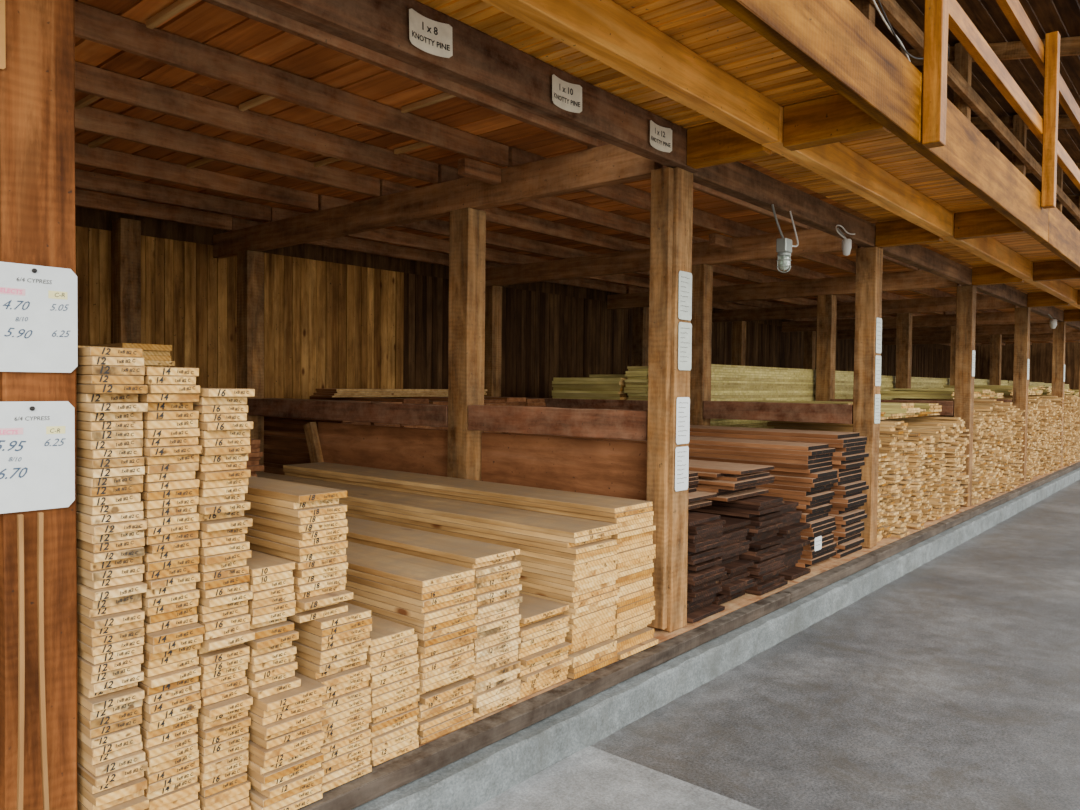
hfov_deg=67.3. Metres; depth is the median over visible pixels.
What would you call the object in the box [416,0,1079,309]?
deck
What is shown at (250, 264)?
timber post
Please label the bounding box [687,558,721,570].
board
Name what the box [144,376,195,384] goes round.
board
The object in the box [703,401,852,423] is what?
rail
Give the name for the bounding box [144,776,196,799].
board
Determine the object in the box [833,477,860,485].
board
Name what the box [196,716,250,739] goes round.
board
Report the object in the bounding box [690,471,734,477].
board
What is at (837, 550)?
board
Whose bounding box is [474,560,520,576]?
board
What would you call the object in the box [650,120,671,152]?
card
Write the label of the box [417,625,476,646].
board
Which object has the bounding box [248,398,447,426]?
rail
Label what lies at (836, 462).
board
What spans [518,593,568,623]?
board
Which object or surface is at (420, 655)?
board
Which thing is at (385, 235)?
joist
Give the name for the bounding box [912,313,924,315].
joist
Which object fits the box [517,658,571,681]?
board
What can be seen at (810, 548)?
board
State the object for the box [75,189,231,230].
joist
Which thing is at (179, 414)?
board
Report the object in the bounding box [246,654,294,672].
board
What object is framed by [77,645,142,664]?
board
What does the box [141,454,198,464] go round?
board
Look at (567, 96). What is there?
card
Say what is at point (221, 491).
board
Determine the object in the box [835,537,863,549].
board
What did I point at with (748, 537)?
board
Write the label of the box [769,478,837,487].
board
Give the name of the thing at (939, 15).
walkway railing
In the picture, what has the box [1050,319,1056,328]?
socket
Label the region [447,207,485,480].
timber post
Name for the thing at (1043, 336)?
girder
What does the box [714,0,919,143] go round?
fascia beam
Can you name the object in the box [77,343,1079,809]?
stock
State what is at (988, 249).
beam
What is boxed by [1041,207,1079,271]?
fascia beam
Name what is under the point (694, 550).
board
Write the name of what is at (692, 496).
board
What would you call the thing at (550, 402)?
rail
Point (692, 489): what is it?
board
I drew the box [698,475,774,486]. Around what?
board
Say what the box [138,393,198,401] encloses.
board
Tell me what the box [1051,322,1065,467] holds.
timber post
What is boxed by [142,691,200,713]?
board
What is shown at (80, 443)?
board
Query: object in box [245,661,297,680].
board
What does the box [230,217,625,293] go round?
joist
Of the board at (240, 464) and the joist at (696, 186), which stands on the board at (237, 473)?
the board at (240, 464)
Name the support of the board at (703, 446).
on the board at (728, 452)
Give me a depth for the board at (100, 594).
2.19 m
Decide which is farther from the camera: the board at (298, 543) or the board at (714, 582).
the board at (714, 582)
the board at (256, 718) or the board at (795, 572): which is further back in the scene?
the board at (795, 572)
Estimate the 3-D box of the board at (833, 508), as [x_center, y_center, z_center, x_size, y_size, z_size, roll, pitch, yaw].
[1.486,0.797,7.601,2.900,0.033,0.442,2,2,41]
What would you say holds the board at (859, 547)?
on the floor at (737, 603)
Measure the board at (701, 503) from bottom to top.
0.024 m
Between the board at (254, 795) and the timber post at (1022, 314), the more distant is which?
the timber post at (1022, 314)
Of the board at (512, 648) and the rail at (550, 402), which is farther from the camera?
the rail at (550, 402)
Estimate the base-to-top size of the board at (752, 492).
0.024 m
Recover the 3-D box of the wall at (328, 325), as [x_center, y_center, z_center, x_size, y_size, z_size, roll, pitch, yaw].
[3.829,-0.308,16.070,0.032,2.750,34.530,2,2,41]
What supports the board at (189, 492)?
on the board at (194, 500)
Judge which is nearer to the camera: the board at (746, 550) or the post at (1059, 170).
the board at (746, 550)
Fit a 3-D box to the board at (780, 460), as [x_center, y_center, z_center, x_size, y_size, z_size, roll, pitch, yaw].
[1.064,0.394,7.207,2.900,0.033,0.476,2,2,41]
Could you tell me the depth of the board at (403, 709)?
2.95 m
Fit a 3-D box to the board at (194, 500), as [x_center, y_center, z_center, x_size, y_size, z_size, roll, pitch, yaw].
[-1.842,0.255,3.006,2.101,0.024,0.149,2,2,41]
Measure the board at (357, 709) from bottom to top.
0.024 m
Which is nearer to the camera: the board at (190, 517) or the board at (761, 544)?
the board at (190, 517)
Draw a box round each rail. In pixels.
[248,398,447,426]
[468,405,647,440]
[540,398,647,409]
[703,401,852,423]
[831,399,953,415]
[908,399,1012,401]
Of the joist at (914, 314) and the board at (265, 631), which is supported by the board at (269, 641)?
the board at (265, 631)
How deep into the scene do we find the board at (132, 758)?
2.21 m
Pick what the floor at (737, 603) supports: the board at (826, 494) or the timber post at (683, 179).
the timber post at (683, 179)
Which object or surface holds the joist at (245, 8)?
on the girder
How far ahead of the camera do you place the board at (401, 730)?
2.94 m
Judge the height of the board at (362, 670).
0.024 m
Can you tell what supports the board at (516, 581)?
on the board at (517, 587)
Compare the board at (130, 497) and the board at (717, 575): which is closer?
the board at (130, 497)
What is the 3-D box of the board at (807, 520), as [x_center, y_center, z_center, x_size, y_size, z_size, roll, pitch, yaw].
[1.046,0.836,7.218,2.900,0.033,0.452,2,2,41]
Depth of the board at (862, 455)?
6.52 m
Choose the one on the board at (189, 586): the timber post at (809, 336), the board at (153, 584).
the board at (153, 584)
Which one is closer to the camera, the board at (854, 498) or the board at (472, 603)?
the board at (472, 603)
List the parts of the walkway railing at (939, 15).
railing post, rail, railing post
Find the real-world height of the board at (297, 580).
0.024 m
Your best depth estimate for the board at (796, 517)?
5.88 m
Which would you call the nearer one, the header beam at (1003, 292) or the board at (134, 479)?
the board at (134, 479)
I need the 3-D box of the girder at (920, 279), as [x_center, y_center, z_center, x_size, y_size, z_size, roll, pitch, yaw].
[2.986,-1.553,11.112,5.030,0.220,0.093,2,2,41]
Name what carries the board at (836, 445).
on the board at (860, 447)
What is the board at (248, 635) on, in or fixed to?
on the board at (200, 651)
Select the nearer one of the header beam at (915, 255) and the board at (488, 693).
the board at (488, 693)
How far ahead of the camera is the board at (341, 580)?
2.72 m
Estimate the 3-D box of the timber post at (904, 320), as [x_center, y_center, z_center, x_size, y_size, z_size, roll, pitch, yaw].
[5.794,-0.180,12.945,0.194,2.557,0.174,2,2,41]
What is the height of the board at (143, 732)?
0.024 m
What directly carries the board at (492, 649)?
on the board at (512, 648)
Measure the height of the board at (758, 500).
0.024 m
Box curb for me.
[352,468,1079,809]
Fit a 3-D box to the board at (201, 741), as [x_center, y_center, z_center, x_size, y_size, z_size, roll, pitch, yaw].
[-1.745,0.980,3.149,2.101,0.024,0.147,2,2,41]
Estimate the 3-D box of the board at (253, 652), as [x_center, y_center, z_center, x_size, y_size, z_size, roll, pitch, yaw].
[-1.605,0.747,3.228,2.001,0.024,0.142,2,2,41]
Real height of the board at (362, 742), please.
0.024 m
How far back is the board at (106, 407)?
2.18 m
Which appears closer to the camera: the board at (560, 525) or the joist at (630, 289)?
the board at (560, 525)
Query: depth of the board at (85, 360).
2.18 m
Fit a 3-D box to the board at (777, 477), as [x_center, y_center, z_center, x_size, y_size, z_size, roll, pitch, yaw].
[1.095,0.531,7.183,2.900,0.033,0.491,2,2,41]
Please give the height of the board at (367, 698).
0.024 m
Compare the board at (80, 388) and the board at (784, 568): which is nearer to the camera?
the board at (80, 388)
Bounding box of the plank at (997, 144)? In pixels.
[995,141,999,150]
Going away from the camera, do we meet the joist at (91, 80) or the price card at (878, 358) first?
the joist at (91, 80)
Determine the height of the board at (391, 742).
0.024 m
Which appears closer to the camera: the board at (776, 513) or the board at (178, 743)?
the board at (178, 743)
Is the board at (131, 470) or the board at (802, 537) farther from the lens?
the board at (802, 537)
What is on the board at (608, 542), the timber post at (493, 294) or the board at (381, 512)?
the board at (381, 512)
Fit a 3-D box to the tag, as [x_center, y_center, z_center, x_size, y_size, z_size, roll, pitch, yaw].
[2.056,1.023,5.991,0.003,0.100,0.130,2,2,41]
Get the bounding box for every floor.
[372,460,1079,766]
[471,480,1079,809]
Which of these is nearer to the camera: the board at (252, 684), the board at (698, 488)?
the board at (252, 684)
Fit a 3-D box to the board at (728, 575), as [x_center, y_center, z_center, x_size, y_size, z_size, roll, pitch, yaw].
[0.246,1.046,6.004,2.600,0.025,0.384,2,2,41]
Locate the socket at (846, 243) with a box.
[842,239,851,255]
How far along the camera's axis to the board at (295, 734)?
2.55 m
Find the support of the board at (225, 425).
on the board at (246, 432)
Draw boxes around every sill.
[297,592,790,809]
[780,523,944,602]
[938,492,1017,529]
[1010,473,1058,496]
[1054,462,1079,476]
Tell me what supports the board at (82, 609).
on the board at (110, 620)
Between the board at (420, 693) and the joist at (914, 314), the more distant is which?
the joist at (914, 314)
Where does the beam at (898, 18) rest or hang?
attached to the post
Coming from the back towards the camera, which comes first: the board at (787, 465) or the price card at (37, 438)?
the board at (787, 465)
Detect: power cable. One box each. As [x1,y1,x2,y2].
[872,0,910,61]
[877,0,948,61]
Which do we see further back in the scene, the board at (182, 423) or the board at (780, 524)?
the board at (780, 524)
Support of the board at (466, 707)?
on the board at (442, 725)
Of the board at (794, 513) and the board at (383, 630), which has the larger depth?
the board at (794, 513)
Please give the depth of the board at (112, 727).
2.21 m
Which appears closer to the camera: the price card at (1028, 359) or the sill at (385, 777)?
the sill at (385, 777)
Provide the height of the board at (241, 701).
0.024 m
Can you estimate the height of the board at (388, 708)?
0.024 m
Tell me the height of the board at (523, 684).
0.024 m
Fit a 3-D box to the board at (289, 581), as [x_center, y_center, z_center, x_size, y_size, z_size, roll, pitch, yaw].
[-1.604,0.547,3.229,2.001,0.024,0.153,2,2,41]
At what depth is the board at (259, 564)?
2.60 m
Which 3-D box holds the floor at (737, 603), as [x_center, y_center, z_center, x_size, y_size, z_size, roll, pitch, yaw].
[2.116,1.355,10.087,5.290,0.435,46.000,2,2,41]
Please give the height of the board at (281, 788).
0.025 m
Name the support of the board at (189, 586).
on the board at (155, 601)
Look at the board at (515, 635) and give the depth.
3.37 m
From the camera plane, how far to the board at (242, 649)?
2.45 m
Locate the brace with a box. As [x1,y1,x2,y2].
[304,422,323,462]
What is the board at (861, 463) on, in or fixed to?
on the board at (839, 470)
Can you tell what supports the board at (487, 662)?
on the board at (514, 658)
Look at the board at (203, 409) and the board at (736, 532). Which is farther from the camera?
the board at (736, 532)
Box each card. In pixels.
[0,0,5,68]
[0,262,77,372]
[0,401,74,513]
[409,8,452,57]
[552,74,581,112]
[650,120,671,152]
[675,446,688,490]
[676,397,689,443]
[678,271,691,320]
[678,322,691,369]
[874,394,880,423]
[875,355,880,385]
[876,318,881,352]
[972,350,974,375]
[1027,359,1028,379]
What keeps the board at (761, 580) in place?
on the board at (776, 579)
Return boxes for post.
[0,0,76,809]
[112,218,140,343]
[237,250,263,471]
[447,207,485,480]
[484,285,501,396]
[632,307,648,365]
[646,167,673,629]
[647,167,692,631]
[690,264,712,425]
[732,321,745,365]
[803,331,815,369]
[815,294,836,400]
[852,0,874,25]
[853,246,882,547]
[895,313,912,399]
[950,326,955,384]
[954,43,971,121]
[954,285,976,506]
[989,335,1001,384]
[1012,114,1026,175]
[1012,307,1029,482]
[1028,342,1030,385]
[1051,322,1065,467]
[1056,163,1062,212]
[1079,367,1079,396]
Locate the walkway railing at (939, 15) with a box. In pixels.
[922,0,1079,208]
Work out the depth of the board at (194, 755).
2.33 m
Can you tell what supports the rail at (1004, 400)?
attached to the timber post at (1022, 314)
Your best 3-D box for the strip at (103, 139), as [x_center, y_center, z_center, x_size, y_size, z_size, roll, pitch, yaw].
[-2.699,-1.689,5.098,0.635,0.032,0.032,2,2,41]
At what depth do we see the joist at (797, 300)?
13.55 m
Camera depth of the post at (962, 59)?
9.35 m
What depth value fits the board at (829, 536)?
6.31 m
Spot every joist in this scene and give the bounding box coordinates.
[75,1,508,166]
[75,61,437,182]
[75,106,379,196]
[75,142,317,210]
[75,169,270,221]
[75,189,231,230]
[202,0,596,146]
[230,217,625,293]
[270,207,649,288]
[319,195,649,275]
[379,179,762,282]
[437,164,809,278]
[508,147,855,273]
[587,139,917,270]
[627,286,798,320]
[713,278,816,304]
[730,300,789,307]
[762,275,896,314]
[799,318,816,320]
[810,270,943,314]
[836,316,891,328]
[882,271,984,312]
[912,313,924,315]
[918,268,1018,307]
[944,311,999,324]
[985,309,1001,312]
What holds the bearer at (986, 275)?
on the timber post at (966, 295)
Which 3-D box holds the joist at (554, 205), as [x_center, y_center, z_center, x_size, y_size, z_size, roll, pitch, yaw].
[1.404,-1.674,8.196,0.049,0.135,6.480,2,2,41]
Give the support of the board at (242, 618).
on the board at (216, 633)
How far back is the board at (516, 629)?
3.36 m
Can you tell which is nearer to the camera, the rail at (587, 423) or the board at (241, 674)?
the board at (241, 674)
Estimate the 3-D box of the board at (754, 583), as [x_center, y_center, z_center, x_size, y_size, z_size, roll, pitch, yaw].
[0.300,1.125,5.962,2.600,0.025,0.372,2,2,41]
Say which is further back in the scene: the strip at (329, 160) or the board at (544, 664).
the strip at (329, 160)
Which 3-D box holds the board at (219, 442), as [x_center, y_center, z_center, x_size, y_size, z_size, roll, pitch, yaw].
[-1.730,0.087,3.117,2.101,0.024,0.146,2,2,41]
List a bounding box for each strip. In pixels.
[17,514,24,809]
[37,512,48,809]
[75,95,100,109]
[88,135,114,147]
[146,0,197,28]
[187,158,213,168]
[239,94,273,110]
[314,157,340,166]
[394,142,429,153]
[401,92,455,112]
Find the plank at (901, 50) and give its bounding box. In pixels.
[899,47,906,57]
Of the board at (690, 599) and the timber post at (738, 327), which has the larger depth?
the timber post at (738, 327)
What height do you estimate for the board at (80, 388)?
0.024 m
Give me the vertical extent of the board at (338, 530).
0.024 m
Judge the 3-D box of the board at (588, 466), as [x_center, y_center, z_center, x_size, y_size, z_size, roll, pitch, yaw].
[0.125,0.629,5.151,1.390,0.852,0.027,2,2,41]
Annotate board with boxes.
[76,366,144,374]
[76,375,143,383]
[76,384,147,393]
[76,393,137,402]
[76,402,147,412]
[76,411,141,421]
[76,420,142,430]
[76,430,142,440]
[76,439,142,449]
[76,448,142,458]
[76,456,143,468]
[76,466,144,477]
[76,475,142,487]
[76,483,142,496]
[76,493,140,505]
[76,501,142,514]
[76,510,143,524]
[76,519,146,535]
[76,530,143,543]
[76,537,144,552]
[76,547,143,562]
[77,556,141,570]
[77,563,144,580]
[77,573,142,588]
[77,582,146,600]
[77,593,140,609]
[77,600,141,617]
[77,609,144,629]
[77,620,143,637]
[77,627,144,646]
[77,636,143,655]
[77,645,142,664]
[77,654,143,674]
[77,664,140,683]
[77,671,143,692]
[77,682,137,697]
[77,686,144,712]
[77,699,142,719]
[77,706,141,728]
[77,715,141,738]
[77,725,139,748]
[77,734,140,757]
[77,740,142,764]
[77,750,144,776]
[77,760,147,787]
[77,771,143,793]
[78,347,142,356]
[78,356,143,366]
[123,367,198,375]
[123,384,199,393]
[137,402,192,410]
[137,676,198,695]
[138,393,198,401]
[138,709,197,731]
[139,419,197,428]
[139,488,198,500]
[139,598,198,615]
[140,445,201,456]
[140,665,200,687]
[140,717,196,738]
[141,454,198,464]
[141,496,198,509]
[141,572,199,589]
[141,582,195,597]
[141,589,199,607]
[141,650,196,668]
[141,656,198,676]
[141,700,200,722]
[141,724,197,747]
[142,410,198,419]
[142,428,199,437]
[142,436,198,446]
[142,538,199,553]
[142,547,198,562]
[142,555,198,571]
[142,643,200,660]
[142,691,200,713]
[142,733,197,757]
[143,471,194,482]
[143,479,199,491]
[143,505,196,517]
[143,513,198,527]
[143,564,197,579]
[143,614,197,632]
[143,634,202,653]
[143,682,199,703]
[143,758,198,783]
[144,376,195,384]
[144,462,198,473]
[144,522,199,536]
[144,530,197,544]
[144,606,196,623]
[144,623,204,644]
[144,750,198,774]
[144,767,199,792]
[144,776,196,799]
[145,743,197,766]
[193,397,246,404]
[193,405,247,413]
[195,469,250,480]
[196,461,245,471]
[196,501,250,514]
[196,574,249,589]
[196,582,247,598]
[196,710,247,729]
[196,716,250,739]
[197,493,244,504]
[197,600,247,613]
[197,605,247,622]
[197,613,250,631]
[197,642,243,654]
[197,644,249,664]
[197,654,249,673]
[197,706,249,723]
[197,726,248,746]
[197,732,249,755]
[197,757,248,780]
[197,765,246,787]
[198,413,246,421]
[198,421,252,430]
[198,429,249,438]
[198,437,249,446]
[198,478,248,488]
[198,485,247,496]
[198,510,243,521]
[198,527,246,539]
[198,534,244,547]
[198,541,249,555]
[198,559,245,572]
[198,565,248,581]
[198,590,252,607]
[198,670,244,688]
[198,676,246,696]
[198,694,252,717]
[198,741,247,763]
[198,749,248,773]
[198,772,246,796]
[199,388,254,396]
[199,445,250,455]
[199,453,247,463]
[199,516,252,531]
[199,550,250,564]
[199,662,247,680]
[200,684,248,705]
[201,630,254,650]
[202,622,249,639]
[243,500,346,517]
[243,513,346,532]
[244,508,345,524]
[244,630,298,649]
[245,493,338,508]
[245,528,345,547]
[245,534,347,555]
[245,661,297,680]
[246,550,294,576]
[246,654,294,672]
[246,676,300,698]
[246,752,323,783]
[247,476,346,502]
[247,523,347,539]
[247,570,292,584]
[247,670,294,688]
[247,730,323,760]
[247,747,319,774]
[247,762,320,790]
[248,577,293,591]
[248,592,294,608]
[248,600,295,616]
[248,645,296,664]
[248,699,321,725]
[248,717,320,740]
[248,722,321,748]
[248,739,322,767]
[248,777,322,807]
[249,549,346,569]
[249,641,291,656]
[249,694,321,717]
[249,706,325,735]
[249,783,321,809]
[250,543,345,561]
[250,585,293,600]
[250,608,294,624]
[250,617,286,629]
[250,767,323,798]
[251,620,293,640]
[251,791,322,809]
[252,672,326,711]
[256,471,616,537]
[283,462,652,512]
[283,468,652,517]
[285,472,653,522]
[286,617,371,636]
[287,602,347,622]
[292,562,347,577]
[292,576,346,592]
[292,638,370,658]
[293,569,345,584]
[294,590,352,609]
[294,624,371,644]
[294,632,369,650]
[295,584,344,599]
[295,602,338,613]
[295,646,367,664]
[295,652,366,673]
[295,660,365,679]
[295,664,370,686]
[303,601,370,628]
[318,422,447,476]
[320,701,370,725]
[320,728,370,753]
[321,694,370,717]
[321,709,370,731]
[321,736,369,762]
[321,743,371,769]
[321,764,371,792]
[322,674,369,694]
[322,680,368,700]
[322,686,370,708]
[322,757,370,783]
[323,716,370,739]
[323,723,368,744]
[324,751,369,774]
[339,499,618,543]
[340,503,610,547]
[343,599,476,627]
[345,516,519,563]
[345,541,474,586]
[345,580,475,606]
[345,586,473,613]
[346,536,515,568]
[346,568,474,593]
[346,574,473,599]
[347,509,616,553]
[352,594,476,620]
[365,648,416,667]
[366,633,416,653]
[366,641,417,661]
[368,615,413,646]
[368,668,417,688]
[369,661,418,682]
[369,707,418,731]
[369,735,417,760]
[370,654,417,675]
[370,674,418,696]
[370,681,419,704]
[370,694,419,717]
[370,715,416,737]
[370,721,417,746]
[370,729,416,753]
[370,741,418,765]
[371,612,473,633]
[371,689,416,710]
[371,701,417,722]
[414,619,475,639]
[416,639,472,658]
[416,700,468,721]
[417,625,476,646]
[417,631,476,653]
[417,668,474,692]
[417,677,467,694]
[417,692,473,718]
[417,703,472,730]
[417,710,472,736]
[417,716,473,744]
[418,643,473,665]
[418,650,473,672]
[418,656,474,679]
[418,678,474,704]
[418,687,471,711]
[419,662,475,686]
[468,661,520,683]
[468,685,520,708]
[469,678,520,701]
[471,655,517,675]
[472,626,519,645]
[472,632,518,650]
[472,667,519,689]
[472,674,516,694]
[472,691,519,712]
[473,698,516,719]
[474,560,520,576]
[474,567,521,582]
[474,573,519,588]
[474,578,518,594]
[474,584,521,601]
[474,596,521,614]
[474,603,518,619]
[474,621,518,638]
[474,637,520,658]
[475,644,517,662]
[475,649,517,669]
[476,591,518,606]
[476,608,518,625]
[476,614,520,633]
[481,432,646,500]
[517,642,571,665]
[517,653,567,676]
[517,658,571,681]
[517,675,566,698]
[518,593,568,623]
[518,614,568,636]
[518,626,568,647]
[518,633,565,653]
[518,637,564,658]
[519,612,562,626]
[519,621,567,641]
[520,650,567,670]
[520,666,568,688]
[520,670,567,693]
[523,434,834,455]
[687,546,722,559]
[687,551,724,564]
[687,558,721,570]
[687,565,724,580]
[687,571,726,585]
[687,576,722,589]
[687,580,718,591]
[687,583,720,597]
[687,587,721,601]
[687,593,715,607]
[687,598,714,611]
[687,602,711,614]
[687,604,724,622]
[688,484,697,488]
[688,488,696,492]
[688,491,716,502]
[688,500,711,509]
[688,510,781,520]
[688,511,719,525]
[688,519,724,530]
[688,524,722,534]
[688,528,723,539]
[688,532,722,542]
[688,535,725,547]
[688,540,726,552]
[689,425,859,438]
[689,431,866,443]
[689,435,865,447]
[689,436,828,450]
[689,448,832,459]
[689,452,831,464]
[689,456,831,468]
[689,459,773,474]
[689,471,697,476]
[689,476,697,480]
[689,480,698,484]
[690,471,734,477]
[690,508,756,517]
[696,486,755,495]
[696,487,728,492]
[698,471,769,480]
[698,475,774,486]
[698,480,773,489]
[699,504,787,514]
[705,495,782,505]
[707,488,768,501]
[707,500,783,509]
[712,591,744,604]
[714,590,743,600]
[717,549,748,559]
[717,556,738,565]
[717,571,749,585]
[718,581,756,595]
[719,568,746,580]
[720,516,750,530]
[720,536,745,546]
[721,515,786,525]
[721,577,752,590]
[722,559,753,572]
[723,526,744,532]
[723,528,748,537]
[723,540,749,550]
[723,544,748,555]
[726,533,746,540]
[739,547,787,560]
[742,543,781,555]
[744,521,780,528]
[744,580,787,594]
[746,529,778,540]
[747,528,776,535]
[747,559,782,570]
[747,563,783,575]
[747,566,787,578]
[748,576,783,590]
[749,522,783,532]
[749,536,785,548]
[750,533,776,543]
[751,554,784,567]
[756,484,832,491]
[756,487,830,495]
[757,573,778,583]
[761,491,834,500]
[763,470,837,477]
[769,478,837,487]
[770,465,832,473]
[770,474,836,482]
[776,530,801,536]
[777,519,799,528]
[777,522,809,534]
[778,500,798,510]
[779,566,810,579]
[780,507,795,513]
[781,515,800,522]
[781,535,800,544]
[782,510,801,518]
[782,539,809,551]
[782,551,801,561]
[783,496,832,504]
[783,547,802,556]
[783,555,800,564]
[784,532,799,538]
[784,560,797,565]
[796,500,829,509]
[796,504,831,513]
[796,558,828,567]
[798,551,835,564]
[800,513,827,522]
[800,525,835,536]
[801,509,830,518]
[801,531,831,540]
[801,547,834,558]
[802,521,834,532]
[802,542,836,555]
[803,538,833,550]
[806,533,833,545]
[808,516,834,527]
[828,498,866,507]
[828,507,857,514]
[828,509,864,520]
[829,445,864,451]
[830,485,868,494]
[830,494,866,502]
[831,481,865,489]
[831,503,863,510]
[832,453,868,460]
[832,458,863,464]
[832,461,864,468]
[832,466,859,472]
[832,526,864,536]
[832,545,861,557]
[833,449,864,455]
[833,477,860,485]
[833,491,861,498]
[834,521,863,531]
[834,532,860,540]
[834,533,860,544]
[834,544,859,553]
[835,514,866,524]
[835,520,860,527]
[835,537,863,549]
[837,469,861,476]
[837,473,861,481]
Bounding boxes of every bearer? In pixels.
[687,122,770,168]
[783,94,889,150]
[875,219,942,247]
[954,209,1025,239]
[972,266,1023,285]
[1027,292,1068,307]
[1033,260,1079,281]
[1064,309,1079,321]
[1077,290,1079,304]
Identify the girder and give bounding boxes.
[213,144,662,258]
[485,228,860,285]
[607,270,959,308]
[712,295,1016,322]
[782,311,1050,331]
[837,323,1079,338]
[882,332,1079,344]
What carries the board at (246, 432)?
on the board at (219, 442)
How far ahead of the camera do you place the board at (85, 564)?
2.21 m
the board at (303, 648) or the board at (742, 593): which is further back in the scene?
the board at (742, 593)
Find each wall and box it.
[75,226,949,398]
[974,342,1079,389]
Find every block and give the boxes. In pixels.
[458,158,500,184]
[709,233,731,248]
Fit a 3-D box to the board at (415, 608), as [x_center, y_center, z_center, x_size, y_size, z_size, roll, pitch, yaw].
[-1.223,0.744,3.901,2.301,0.024,0.277,2,2,41]
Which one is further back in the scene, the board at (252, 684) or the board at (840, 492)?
the board at (840, 492)
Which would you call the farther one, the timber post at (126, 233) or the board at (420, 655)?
the timber post at (126, 233)
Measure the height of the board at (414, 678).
0.024 m
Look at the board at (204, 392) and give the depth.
2.40 m
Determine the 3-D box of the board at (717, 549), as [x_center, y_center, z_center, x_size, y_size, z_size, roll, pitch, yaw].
[0.012,0.849,5.657,2.600,0.023,0.384,2,2,41]
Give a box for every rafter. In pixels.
[906,36,1079,65]
[971,115,1075,129]
[1011,162,1079,173]
[1067,195,1078,204]
[1068,219,1078,226]
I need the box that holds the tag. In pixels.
[814,536,821,550]
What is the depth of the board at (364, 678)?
2.76 m
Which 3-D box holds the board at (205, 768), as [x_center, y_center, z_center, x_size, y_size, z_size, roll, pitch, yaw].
[-1.740,1.055,3.138,2.101,0.024,0.142,2,2,41]
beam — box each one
[75,206,950,350]
[246,0,699,172]
[482,0,778,143]
[693,162,875,247]
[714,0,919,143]
[761,105,952,236]
[869,0,1079,222]
[882,244,971,285]
[907,72,1048,242]
[940,213,1030,278]
[976,284,1026,306]
[1022,262,1076,302]
[1030,306,1063,321]
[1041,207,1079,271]
[1066,321,1079,329]
[1069,291,1079,308]
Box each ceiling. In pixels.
[75,0,1075,343]
[849,0,1079,228]
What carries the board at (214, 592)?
on the board at (244, 595)
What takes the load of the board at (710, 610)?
on the floor at (737, 603)
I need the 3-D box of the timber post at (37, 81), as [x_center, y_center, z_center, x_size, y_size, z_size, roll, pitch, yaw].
[-1.357,0.015,2.156,0.174,2.557,0.174,2,2,41]
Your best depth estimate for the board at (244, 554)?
2.43 m
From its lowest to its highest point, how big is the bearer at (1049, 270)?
0.203 m
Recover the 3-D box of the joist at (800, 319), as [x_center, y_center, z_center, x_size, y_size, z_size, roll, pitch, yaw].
[7.624,-1.898,19.800,0.049,0.135,6.380,2,2,41]
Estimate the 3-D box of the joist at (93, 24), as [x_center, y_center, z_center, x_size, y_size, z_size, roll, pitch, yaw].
[-2.304,-1.580,2.876,0.049,0.135,6.380,2,2,41]
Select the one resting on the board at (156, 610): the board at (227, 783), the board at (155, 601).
the board at (155, 601)
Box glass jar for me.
[778,256,789,270]
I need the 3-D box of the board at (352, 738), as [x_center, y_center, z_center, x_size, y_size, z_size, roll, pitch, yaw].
[-1.453,1.125,3.451,2.101,0.024,0.206,2,2,41]
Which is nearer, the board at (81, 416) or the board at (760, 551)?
the board at (81, 416)
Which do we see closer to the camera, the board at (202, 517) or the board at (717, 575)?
the board at (202, 517)
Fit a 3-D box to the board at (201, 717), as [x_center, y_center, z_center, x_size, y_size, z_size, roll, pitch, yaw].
[-1.736,0.906,3.138,2.101,0.024,0.146,2,2,41]
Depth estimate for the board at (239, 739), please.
2.45 m
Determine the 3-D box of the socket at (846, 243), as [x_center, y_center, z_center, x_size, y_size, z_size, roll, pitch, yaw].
[2.330,-1.196,6.162,0.070,0.125,0.070,2,2,41]
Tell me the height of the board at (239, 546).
0.024 m
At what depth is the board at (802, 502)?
6.18 m
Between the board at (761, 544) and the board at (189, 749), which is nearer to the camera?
the board at (189, 749)
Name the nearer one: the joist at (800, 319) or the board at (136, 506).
the board at (136, 506)
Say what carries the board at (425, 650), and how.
on the board at (420, 655)
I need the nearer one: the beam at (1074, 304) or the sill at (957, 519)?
the sill at (957, 519)
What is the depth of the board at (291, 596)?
2.57 m
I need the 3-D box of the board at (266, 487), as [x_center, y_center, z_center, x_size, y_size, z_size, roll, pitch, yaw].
[-1.482,0.284,3.379,2.001,0.024,0.192,2,2,41]
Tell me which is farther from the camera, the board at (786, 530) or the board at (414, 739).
the board at (786, 530)
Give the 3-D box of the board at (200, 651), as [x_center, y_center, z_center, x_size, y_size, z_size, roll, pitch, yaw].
[-1.761,0.707,3.156,2.101,0.024,0.146,2,2,41]
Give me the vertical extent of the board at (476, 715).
0.025 m
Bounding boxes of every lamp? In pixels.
[771,204,798,272]
[836,225,854,255]
[1048,314,1056,328]
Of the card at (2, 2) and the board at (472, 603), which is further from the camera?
the board at (472, 603)
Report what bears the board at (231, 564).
on the board at (218, 574)
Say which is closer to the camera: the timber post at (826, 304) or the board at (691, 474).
the board at (691, 474)
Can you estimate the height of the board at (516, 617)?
0.024 m
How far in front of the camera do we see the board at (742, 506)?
5.44 m
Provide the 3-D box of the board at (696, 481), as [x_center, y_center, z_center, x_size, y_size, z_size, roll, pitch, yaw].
[-0.089,0.468,5.837,2.500,0.024,0.511,2,2,41]
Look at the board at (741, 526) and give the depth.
5.19 m
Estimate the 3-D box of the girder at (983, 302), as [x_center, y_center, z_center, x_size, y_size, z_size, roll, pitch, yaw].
[5.078,-1.592,13.534,5.030,0.220,0.093,2,2,41]
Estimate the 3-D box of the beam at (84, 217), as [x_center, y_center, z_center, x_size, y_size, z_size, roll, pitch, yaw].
[3.816,-2.109,16.095,0.050,6.700,34.600,2,2,41]

